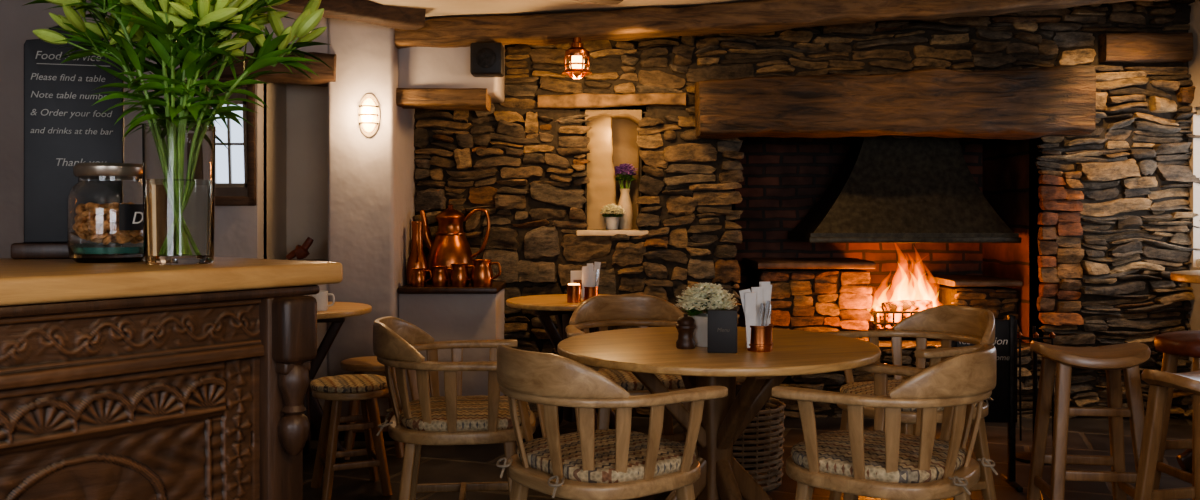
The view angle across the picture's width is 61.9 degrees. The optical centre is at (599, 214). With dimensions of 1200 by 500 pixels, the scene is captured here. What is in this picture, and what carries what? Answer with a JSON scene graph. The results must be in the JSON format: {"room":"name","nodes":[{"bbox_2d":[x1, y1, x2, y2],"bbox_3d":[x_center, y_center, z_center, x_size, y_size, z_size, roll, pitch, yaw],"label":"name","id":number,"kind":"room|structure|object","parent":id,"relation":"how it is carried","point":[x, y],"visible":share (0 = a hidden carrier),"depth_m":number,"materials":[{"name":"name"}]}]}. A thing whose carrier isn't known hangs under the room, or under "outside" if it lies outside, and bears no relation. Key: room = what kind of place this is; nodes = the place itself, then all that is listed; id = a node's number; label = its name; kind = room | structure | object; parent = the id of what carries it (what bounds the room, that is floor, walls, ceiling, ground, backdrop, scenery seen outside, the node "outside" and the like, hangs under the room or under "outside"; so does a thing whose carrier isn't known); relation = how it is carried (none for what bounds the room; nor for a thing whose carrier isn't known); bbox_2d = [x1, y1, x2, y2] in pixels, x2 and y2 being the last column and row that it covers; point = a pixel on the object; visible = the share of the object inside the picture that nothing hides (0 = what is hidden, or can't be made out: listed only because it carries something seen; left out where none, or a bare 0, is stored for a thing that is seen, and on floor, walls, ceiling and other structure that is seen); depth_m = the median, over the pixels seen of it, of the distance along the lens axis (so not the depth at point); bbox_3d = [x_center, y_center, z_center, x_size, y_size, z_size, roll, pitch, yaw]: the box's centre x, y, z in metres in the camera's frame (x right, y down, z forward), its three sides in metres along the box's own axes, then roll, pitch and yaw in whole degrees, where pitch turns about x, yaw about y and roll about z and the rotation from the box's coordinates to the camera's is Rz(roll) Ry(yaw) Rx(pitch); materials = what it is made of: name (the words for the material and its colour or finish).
{"room":"bar","nodes":[
{"label":"bar","id":0,"kind":"room"},
{"bbox_2d":[0,0,504,415],"bbox_3d":[-2.860,-0.240,5.765,4.580,2.900,0.770,0,0,0],"label":"wall","id":1,"kind":"structure","parent":0,"point":[319,177],"depth_m":5.40,"materials":[{"name":"white paint"}]},
{"bbox_2d":[200,78,255,205],"bbox_3d":[-1.985,-0.390,5.341,0.280,0.680,0.061,0,0,-3],"label":"window","id":2,"kind":"structure","parent":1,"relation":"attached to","point":[235,166],"depth_m":5.34,"materials":[{"name":"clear glass"}]},
{"bbox_2d":[198,52,335,86],"bbox_3d":[-1.805,-0.799,5.452,0.774,0.186,0.237,0,0,0],"label":"lintel","id":3,"kind":"object","parent":1,"relation":"attached to","point":[325,74],"visible":0.34,"depth_m":5.35,"materials":[{"name":"brown wood"}]},
{"bbox_2d":[286,237,313,259],"bbox_3d":[-1.665,0.187,5.550,0.151,0.131,0.059,0,0,0],"label":"wooden ornament","id":4,"kind":"object","parent":1,"relation":"on","point":[301,252],"visible":1,"depth_m":5.53,"materials":[{"name":"wood"}]},
{"bbox_2d":[338,416,393,440],"bbox_3d":[-1.285,1.145,5.367,0.390,0.130,0.035,0,0,0],"label":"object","id":5,"kind":"object","parent":1,"relation":"attached to","point":[360,436],"visible":0.04,"depth_m":5.35,"materials":[{"name":"brown wood"}]},
{"bbox_2d":[358,94,379,136],"bbox_3d":[-1.240,-0.535,5.345,0.116,0.232,0.070,0,0,0],"label":"wall lamp","id":6,"kind":"object","parent":1,"relation":"attached to","point":[368,112],"visible":1,"depth_m":5.34,"materials":[{"name":"white glass"}]},
{"bbox_2d":[396,88,490,111],"bbox_3d":[-0.920,-0.643,5.559,0.602,0.125,0.247,0,0,0],"label":"lintel","id":7,"kind":"object","parent":1,"relation":"attached to","point":[476,99],"visible":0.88,"depth_m":5.45,"materials":[{"name":"brown wood"}]},
{"bbox_2d":[398,281,505,293],"bbox_3d":[-0.833,0.412,5.715,0.545,0.035,0.530,0,0,0],"label":"display shelf","id":8,"kind":"object","parent":1,"relation":"on","point":[497,286],"visible":0.76,"depth_m":5.45,"materials":[{"name":"brown wood"}]},
{"bbox_2d":[406,221,427,284],"bbox_3d":[-1.031,0.215,5.656,0.133,0.360,0.122,0,0,40],"label":"copper pitcher","id":9,"kind":"object","parent":8,"relation":"on","point":[416,259],"visible":0.88,"depth_m":5.63,"materials":[{"name":"orange metal"}]},
{"bbox_2d":[411,268,431,286],"bbox_3d":[-0.991,0.345,5.511,0.113,0.100,0.087,0,0,44],"label":"copper mug","id":10,"kind":"object","parent":8,"relation":"on","point":[418,278],"visible":1,"depth_m":5.49,"materials":[{"name":"orange metal"}]},
{"bbox_2d":[431,266,452,286],"bbox_3d":[-0.875,0.340,5.520,0.124,0.110,0.096,0,0,44],"label":"copper mug","id":11,"kind":"object","parent":8,"relation":"on","point":[440,278],"visible":1,"depth_m":5.50,"materials":[{"name":"orange metal"}]},
{"bbox_2d":[420,204,489,284],"bbox_3d":[-0.842,0.165,5.787,0.308,0.461,0.307,0,0,-37],"label":"jug","id":12,"kind":"object","parent":8,"relation":"on","point":[450,245],"visible":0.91,"depth_m":5.72,"materials":[{"name":"orange metal"}]},
{"bbox_2d":[450,263,473,286],"bbox_3d":[-0.763,0.332,5.519,0.142,0.126,0.110,0,0,44],"label":"copper mug","id":13,"kind":"object","parent":8,"relation":"on","point":[459,276],"visible":1,"depth_m":5.49,"materials":[{"name":"orange metal"}]},
{"bbox_2d":[470,259,500,286],"bbox_3d":[-0.641,0.322,5.527,0.166,0.147,0.129,0,0,44],"label":"copper mug","id":14,"kind":"object","parent":8,"relation":"on","point":[481,275],"visible":0.99,"depth_m":5.49,"materials":[{"name":"orange metal"}]},
{"bbox_2d":[470,42,503,76],"bbox_3d":[-0.610,-0.840,5.418,0.170,0.170,0.145,0,0,0],"label":"wall speaker","id":15,"kind":"object","parent":1,"relation":"attached to","point":[486,58],"visible":1,"depth_m":5.35,"materials":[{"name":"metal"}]},
{"bbox_2d":[415,44,586,353],"bbox_3d":[-0.600,-0.240,6.075,1.040,2.900,0.150,0,0,0],"label":"stone wall","id":16,"kind":"structure","parent":0,"point":[555,114],"depth_m":6.00,"materials":[{"name":"brown stone"}]},
{"bbox_2d":[413,0,1199,418],"bbox_3d":[1.303,-0.093,5.952,4.911,2.671,0.121,0,0,0],"label":"stones","id":17,"kind":"object","parent":16,"relation":"attached to","point":[542,241],"visible":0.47,"depth_m":5.97},
{"bbox_2d":[577,106,648,235],"bbox_3d":[0.026,-0.270,6.155,0.528,0.800,0.410,0,0,0],"label":"wall niche","id":18,"kind":"object","parent":17,"relation":"in","point":[612,135],"visible":0.46,"depth_m":6.12,"materials":[{"name":"paint"}]},
{"bbox_2d":[601,203,624,229],"bbox_3d":[0.078,0.010,6.100,0.158,0.160,0.163,0,0,0],"label":"flower pot","id":19,"kind":"object","parent":18,"relation":"on","point":[612,223],"visible":1,"depth_m":6.06,"materials":[{"name":"white ceramic"}]},
{"bbox_2d":[614,163,637,229],"bbox_3d":[0.154,-0.114,6.199,0.164,0.408,0.174,0,0,0],"label":"vase","id":20,"kind":"object","parent":18,"relation":"on","point":[625,222],"visible":0.99,"depth_m":6.17,"materials":[{"name":"beige ceramic"}]},
{"bbox_2d":[694,65,1095,139],"bbox_3d":[1.683,-0.655,5.797,2.243,0.424,0.339,0,0,0],"label":"mantel beam","id":21,"kind":"structure","parent":17,"relation":"attached to","point":[1027,103],"depth_m":5.65,"materials":[{"name":"brown wood"}]},
{"bbox_2d":[369,0,746,19],"bbox_3d":[-0.700,-1.374,2.200,8.900,0.632,7.900,0,0,0],"label":"ceiling","id":22,"kind":"structure","parent":0,"point":[434,9],"depth_m":5.29,"materials":[{"name":"paint"}]},
{"bbox_2d":[271,0,425,29],"bbox_3d":[-1.774,-1.102,4.814,1.733,0.242,1.072,0,0,0],"label":"ceiling beam","id":23,"kind":"structure","parent":22,"relation":"attached to","point":[366,11],"depth_m":5.07,"materials":[{"name":"brown wood"}]},
{"bbox_2d":[573,0,622,3],"bbox_3d":[-1.001,-1.134,4.610,2.242,0.148,0.936,0,0,0],"label":"ceiling beam","id":24,"kind":"structure","parent":22,"relation":"attached to","point":[593,1],"depth_m":4.98,"materials":[{"name":"brown wood"}]},
{"bbox_2d":[394,0,1166,48],"bbox_3d":[1.182,-1.145,5.500,4.690,0.474,0.227,0,0,0],"label":"ceiling beam","id":25,"kind":"structure","parent":22,"relation":"attached to","point":[749,16],"depth_m":5.40,"materials":[{"name":"brown wood"}]},
{"bbox_2d":[562,37,591,78],"bbox_3d":[-0.125,-0.853,5.440,0.166,0.226,0.166,0,0,0],"label":"ceiling lamp","id":26,"kind":"object","parent":25,"relation":"hanging from","point":[576,54],"depth_m":5.40,"materials":[{"name":"orange metal"}]},
{"bbox_2d":[587,40,639,109],"bbox_3d":[0.080,-1.155,6.075,0.320,1.070,0.150,0,0,0],"label":"stone wall","id":27,"kind":"structure","parent":0,"point":[613,43],"depth_m":6.00,"materials":[{"name":"brown stone"}]},
{"bbox_2d":[538,93,685,109],"bbox_3d":[0.070,-0.683,5.980,0.882,0.103,0.113,0,0,0],"label":"lintel stone","id":28,"kind":"object","parent":27,"relation":"attached to","point":[578,100],"visible":1,"depth_m":5.94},
{"bbox_2d":[587,236,639,416],"bbox_3d":[0.080,0.650,6.075,0.320,1.120,0.150,0,0,0],"label":"stone wall","id":29,"kind":"structure","parent":0,"point":[608,259],"depth_m":6.00,"materials":[{"name":"brown stone"}]},
{"bbox_2d":[639,34,734,416],"bbox_3d":[0.525,-0.240,6.075,0.570,2.900,0.150,0,0,0],"label":"stone wall","id":30,"kind":"structure","parent":0,"point":[660,112],"depth_m":6.00,"materials":[{"name":"brown stone"}]},
{"bbox_2d":[303,417,1192,499],"bbox_3d":[-0.700,1.260,2.725,8.900,0.100,8.950,0,0,0],"label":"floor","id":31,"kind":"structure","parent":0,"point":[1086,435],"depth_m":4.83,"materials":[{"name":"wood"}]},
{"bbox_2d":[0,257,342,499],"bbox_3d":[-1.523,0.660,1.784,0.906,1.100,2.000,0,0,37],"label":"bar counter","id":32,"kind":"object","parent":31,"relation":"on","point":[128,380],"depth_m":2.01,"materials":[{"name":"brown wood"}]},
{"bbox_2d":[11,25,123,258],"bbox_3d":[-1.345,-0.189,2.560,0.270,0.598,0.100,0,0,-16],"label":"chalkboard sign","id":33,"kind":"object","parent":32,"relation":"on","point":[63,128],"visible":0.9,"depth_m":2.54,"materials":[{"name":"black wood"}]},
{"bbox_2d":[67,163,142,262],"bbox_3d":[-1.154,-0.006,2.360,0.182,0.232,0.180,0,0,8],"label":"jar","id":34,"kind":"object","parent":32,"relation":"on","point":[105,205],"visible":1,"depth_m":2.29,"materials":[{"name":"clear glass"}]},
{"bbox_2d":[22,0,335,264],"bbox_3d":[-0.942,-0.241,2.247,0.686,0.703,0.564,0,0,-3],"label":"vase","id":35,"kind":"object","parent":32,"relation":"on","point":[178,153],"visible":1,"depth_m":2.21,"materials":[{"name":"clear glass"}]},
{"bbox_2d":[303,302,371,461],"bbox_3d":[-1.460,0.828,4.870,0.680,0.757,0.680,0,0,-10],"label":"round table","id":36,"kind":"object","parent":31,"relation":"on","point":[336,314],"visible":0.32,"depth_m":4.86,"materials":[{"name":"brown wood"}]},
{"bbox_2d":[308,291,334,310],"bbox_3d":[-1.321,0.405,4.714,0.111,0.090,0.090,0,0,33],"label":"mug","id":37,"kind":"object","parent":36,"relation":"on","point":[321,297],"visible":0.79,"depth_m":4.69,"materials":[{"name":"white ceramic"}]},
{"bbox_2d":[310,374,391,499],"bbox_3d":[-1.090,0.963,4.380,0.350,0.501,0.350,0,0,-25],"label":"stool","id":38,"kind":"object","parent":31,"relation":"on","point":[366,388],"visible":0.98,"depth_m":4.31,"materials":[{"name":"brown wood"}]},
{"bbox_2d":[310,374,387,392],"bbox_3d":[-1.090,0.731,4.380,0.350,0.038,0.350,0,0,-25],"label":"cushion","id":39,"kind":"object","parent":38,"relation":"on","point":[346,383],"depth_m":4.28,"materials":[{"name":"fabric"}]},
{"bbox_2d":[340,356,404,459],"bbox_3d":[-1.150,0.977,5.100,0.337,0.473,0.337,0,0,-10],"label":"stool","id":40,"kind":"object","parent":31,"relation":"on","point":[358,365],"visible":0.44,"depth_m":4.98,"materials":[{"name":"brown wood"}]},
{"bbox_2d":[373,316,535,499],"bbox_3d":[-0.523,0.795,3.614,0.595,0.838,0.684,0,0,-6],"label":"dining chair","id":41,"kind":"object","parent":31,"relation":"on","point":[453,418],"visible":0.85,"depth_m":3.42,"materials":[{"name":"brown wood"}]},
{"bbox_2d":[400,395,529,430],"bbox_3d":[-0.485,0.706,3.622,0.464,0.053,0.484,0,0,-6],"label":"cushion","id":42,"kind":"object","parent":41,"relation":"on","point":[472,411],"depth_m":3.43,"materials":[{"name":"fabric"}]},
{"bbox_2d":[506,294,615,442],"bbox_3d":[-0.130,0.830,5.330,0.740,0.760,0.740,0,0,-30],"label":"round table","id":43,"kind":"object","parent":31,"relation":"on","point":[543,306],"visible":0.33,"depth_m":5.25,"materials":[{"name":"brown wood"}]},
{"bbox_2d":[567,283,580,302],"bbox_3d":[-0.135,0.402,5.160,0.072,0.097,0.072,0,0,0],"label":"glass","id":44,"kind":"object","parent":43,"relation":"on","point":[573,289],"visible":1,"depth_m":5.13,"materials":[{"name":"orange metal"}]},
{"bbox_2d":[571,270,582,297],"bbox_3d":[-0.115,0.375,5.400,0.090,0.150,0.007,0,0,-15],"label":"table card","id":45,"kind":"object","parent":43,"relation":"on","point":[576,276],"visible":0.24,"depth_m":5.39,"materials":[{"name":"paper"}]},
{"bbox_2d":[573,280,581,288],"bbox_3d":[-0.114,0.375,5.397,0.060,0.050,0.001,0,0,-15],"label":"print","id":46,"kind":"object","parent":45,"relation":"attached to","point":[574,281],"depth_m":5.40},
{"bbox_2d":[582,262,600,300],"bbox_3d":[-0.047,0.347,5.219,0.087,0.206,0.081,0,0,15],"label":"cup","id":47,"kind":"object","parent":43,"relation":"on","point":[590,273],"visible":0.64,"depth_m":5.21,"materials":[{"name":"paper"}]},
{"bbox_2d":[496,344,727,499],"bbox_3d":[-0.011,0.795,2.962,0.595,0.838,0.684,0,0,-38],"label":"dining chair","id":48,"kind":"object","parent":31,"relation":"on","point":[588,463],"visible":1,"depth_m":2.76,"materials":[{"name":"brown wood"}]},
{"bbox_2d":[517,429,695,482],"bbox_3d":[0.017,0.706,2.989,0.464,0.053,0.484,0,0,-38],"label":"cushion","id":49,"kind":"object","parent":48,"relation":"on","point":[671,462],"depth_m":2.84,"materials":[{"name":"fabric"}]},
{"bbox_2d":[565,295,697,459],"bbox_3d":[0.159,0.795,4.444,0.684,0.838,0.595,0,0,-11],"label":"dining chair","id":50,"kind":"object","parent":31,"relation":"on","point":[601,311],"visible":0.45,"depth_m":4.63,"materials":[{"name":"brown wood"}]},
{"bbox_2d":[598,367,684,390],"bbox_3d":[0.163,0.706,4.405,0.484,0.053,0.464,0,0,-11],"label":"cushion","id":51,"kind":"object","parent":50,"relation":"on","point":[627,380],"depth_m":4.22,"materials":[{"name":"fabric"}]},
{"bbox_2d":[557,326,880,499],"bbox_3d":[0.406,0.831,3.500,1.110,0.761,1.110,0,0,-20],"label":"round table","id":52,"kind":"object","parent":31,"relation":"on","point":[647,352],"visible":0.89,"depth_m":3.40,"materials":[{"name":"brown wood"}]},
{"bbox_2d":[676,313,695,348],"bbox_3d":[0.290,0.391,3.380,0.068,0.118,0.068,0,0,0],"label":"pepper grinder","id":53,"kind":"object","parent":52,"relation":"on","point":[685,325],"visible":1,"depth_m":3.36,"materials":[{"name":"brown wood"}]},
{"bbox_2d":[673,282,736,346],"bbox_3d":[0.364,0.342,3.453,0.217,0.217,0.217,0,0,0],"label":"flowers","id":54,"kind":"object","parent":52,"relation":"on","point":[695,299],"visible":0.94,"depth_m":3.40,"materials":[{"name":"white plant"}]},
{"bbox_2d":[708,309,736,352],"bbox_3d":[0.400,0.380,3.269,0.096,0.140,0.029,0,0,6],"label":"menu","id":55,"kind":"object","parent":52,"relation":"on","point":[722,324],"visible":1,"depth_m":3.26,"materials":[{"name":"paper"}]},
{"bbox_2d":[739,282,772,351],"bbox_3d":[0.517,0.336,3.320,0.115,0.227,0.090,0,0,0],"label":"pot","id":56,"kind":"object","parent":52,"relation":"on","point":[756,303],"visible":1,"depth_m":3.29,"materials":[{"name":"white paper"}]},
{"bbox_2d":[746,324,772,351],"bbox_3d":[0.530,0.407,3.320,0.090,0.086,0.090,0,0,0],"label":"cup","id":57,"kind":"object","parent":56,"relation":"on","point":[758,336],"depth_m":3.28,"materials":[{"name":"orange metal"}]},
{"bbox_2d":[696,382,785,490],"bbox_3d":[0.620,0.988,4.550,0.438,0.445,0.436,0,0,37],"label":"basket","id":58,"kind":"object","parent":31,"relation":"on","point":[748,449],"visible":0.43,"depth_m":4.39,"materials":[{"name":"wicker"}]},
{"bbox_2d":[772,344,997,499],"bbox_3d":[0.866,0.795,2.969,0.595,0.838,0.684,0,0,37],"label":"dining chair","id":59,"kind":"object","parent":31,"relation":"on","point":[889,464],"visible":1,"depth_m":2.76,"materials":[{"name":"brown wood"}]},
{"bbox_2d":[790,430,966,482],"bbox_3d":[0.833,0.706,2.989,0.464,0.053,0.484,0,0,37],"label":"cushion","id":60,"kind":"object","parent":59,"relation":"on","point":[832,459],"depth_m":2.84,"materials":[{"name":"fabric"}]},
{"bbox_2d":[732,137,1042,343],"bbox_3d":[1.725,-0.265,6.525,2.130,2.950,1.050,0,0,0],"label":"fireplace","id":61,"kind":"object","parent":31,"relation":"on","point":[785,178],"depth_m":6.90,"materials":[{"name":"brick"}]},
{"bbox_2d":[742,258,875,340],"bbox_3d":[1.346,0.542,6.541,0.732,0.504,0.684,0,0,0],"label":"stone ledge","id":62,"kind":"object","parent":61,"relation":"on","point":[820,295],"visible":0.92,"depth_m":6.26,"materials":[{"name":"stone"}]},
{"bbox_2d":[868,311,918,329],"bbox_3d":[1.950,0.696,6.415,0.496,0.188,0.311,0,0,0],"label":"grate","id":63,"kind":"object","parent":61,"relation":"on","point":[875,323],"visible":0.21,"depth_m":6.26,"materials":[{"name":"metal"}]},
{"bbox_2d":[868,328,891,329],"bbox_3d":[1.950,0.748,6.420,0.460,0.015,0.280,0,0,0],"label":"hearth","id":64,"kind":"object","parent":63,"relation":"on","point":[868,328],"depth_m":6.46,"materials":[{"name":"stone"}]},
{"bbox_2d":[876,300,932,328],"bbox_3d":[1.949,0.631,6.418,0.355,0.188,0.301,0,0,0],"label":"logs","id":65,"kind":"object","parent":63,"relation":"on","point":[901,305],"visible":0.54,"depth_m":6.32,"materials":[{"name":"brown wood"}]},
{"bbox_2d":[788,135,1020,242],"bbox_3d":[1.920,-0.610,6.463,1.290,1.560,0.755,0,0,0],"label":"hood","id":66,"kind":"object","parent":61,"relation":"attached to","point":[886,188],"visible":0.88,"depth_m":6.22,"materials":[{"name":"metal"}]},
{"bbox_2d":[921,275,1022,339],"bbox_3d":[2.421,0.605,6.550,0.437,0.390,0.662,0,0,0],"label":"block","id":67,"kind":"object","parent":61,"relation":"on","point":[979,291],"visible":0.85,"depth_m":6.28,"materials":[{"name":"stone"}]},
{"bbox_2d":[822,305,996,499],"bbox_3d":[1.260,0.795,3.992,0.595,0.838,0.684,0,0,-21],"label":"dining chair","id":68,"kind":"object","parent":31,"relation":"on","point":[947,323],"visible":0.52,"depth_m":4.07,"materials":[{"name":"brown wood"}]},
{"bbox_2d":[840,380,976,411],"bbox_3d":[1.226,0.706,3.975,0.464,0.053,0.484,0,0,-21],"label":"cushion","id":69,"kind":"object","parent":68,"relation":"on","point":[867,387],"depth_m":3.97,"materials":[{"name":"fabric"}]},
{"bbox_2d":[949,315,1022,491],"bbox_3d":[1.720,0.830,4.500,0.300,0.760,0.240,0,0,5],"label":"sign","id":70,"kind":"object","parent":31,"relation":"on","point":[1003,408],"visible":0.29,"depth_m":4.48,"materials":[{"name":"metal"}]},
{"bbox_2d":[1016,326,1054,462],"bbox_3d":[2.150,0.880,4.950,0.200,0.660,0.200,0,0,0],"label":"fireplace tools","id":71,"kind":"object","parent":31,"relation":"on","point":[1025,457],"visible":0.7,"depth_m":4.92,"materials":[{"name":"metal"}]},
{"bbox_2d":[1027,341,1150,499],"bbox_3d":[1.760,0.836,3.600,0.384,0.754,0.336,0,0,8],"label":"bar stool","id":72,"kind":"object","parent":31,"relation":"on","point":[1128,357],"visible":0.98,"depth_m":3.51,"materials":[{"name":"brown wood"}]},
{"bbox_2d":[1133,369,1199,499],"bbox_3d":[1.920,0.849,3.150,0.384,0.729,0.336,0,0,-14],"label":"bar stool","id":73,"kind":"object","parent":31,"relation":"on","point":[1159,382],"visible":1,"depth_m":3.20,"materials":[{"name":"brown wood"}]},
{"bbox_2d":[1153,330,1199,499],"bbox_3d":[2.360,0.831,3.850,0.391,0.764,0.336,0,0,-5],"label":"stool","id":74,"kind":"object","parent":31,"relation":"on","point":[1175,344],"visible":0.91,"depth_m":3.87,"materials":[{"name":"brown wood"}]},
{"bbox_2d":[1171,270,1199,470],"bbox_3d":[3.090,0.745,4.750,0.660,0.931,0.660,0,0,45],"label":"round table","id":75,"kind":"object","parent":31,"relation":"on","point":[1184,459],"visible":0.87,"depth_m":4.73,"materials":[{"name":"brown wood"}]},
{"bbox_2d":[735,15,1039,76],"bbox_3d":[1.725,-1.090,6.075,1.830,1.200,0.150,0,0,0],"label":"stone wall","id":76,"kind":"structure","parent":0,"point":[928,34],"depth_m":6.00,"materials":[{"name":"brown stone"}]},
{"bbox_2d":[775,343,1039,416],"bbox_3d":[1.725,1.000,6.075,1.830,0.420,0.150,0,0,0],"label":"brick wall","id":77,"kind":"structure","parent":0,"point":[883,346],"depth_m":6.00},
{"bbox_2d":[1029,1,1187,416],"bbox_3d":[3.195,-0.240,6.075,1.110,2.900,0.150,0,0,0],"label":"stone wall","id":78,"kind":"structure","parent":0,"point":[1103,123],"depth_m":6.00,"materials":[{"name":"brown stone"}]},
{"bbox_2d":[1036,170,1084,325],"bbox_3d":[2.752,0.196,5.962,0.266,0.931,0.079,0,0,0],"label":"brick pier","id":79,"kind":"object","parent":78,"relation":"attached to","point":[1052,198],"visible":1,"depth_m":5.96,"materials":[{"name":"stone"}]},
{"bbox_2d":[1098,32,1193,63],"bbox_3d":[3.245,-0.999,5.962,0.514,0.181,0.128,0,0,0],"label":"lintel","id":80,"kind":"object","parent":78,"relation":"attached to","point":[1135,47],"depth_m":5.90,"materials":[{"name":"brown wood"}]},
{"bbox_2d":[1188,3,1199,417],"bbox_3d":[3.605,-0.240,6.050,0.150,2.900,0.200,0,0,0],"label":"wall","id":81,"kind":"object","parent":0,"point":[1194,198],"visible":0.02,"depth_m":5.95,"materials":[{"name":"paint"}]},
{"bbox_2d":[1193,267,1199,330],"bbox_3d":[3.605,0.760,5.325,0.150,0.900,1.250,0,0,0],"label":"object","id":82,"kind":"object","parent":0,"point":[1196,287],"visible":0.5,"depth_m":5.92,"materials":[{"name":"paint"}]},
{"bbox_2d":[1193,0,1199,106],"bbox_3d":[3.605,-1.165,5.325,0.150,1.050,1.250,0,0,0],"label":"curtain","id":83,"kind":"object","parent":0,"point":[1196,5],"visible":1,"depth_m":5.92,"materials":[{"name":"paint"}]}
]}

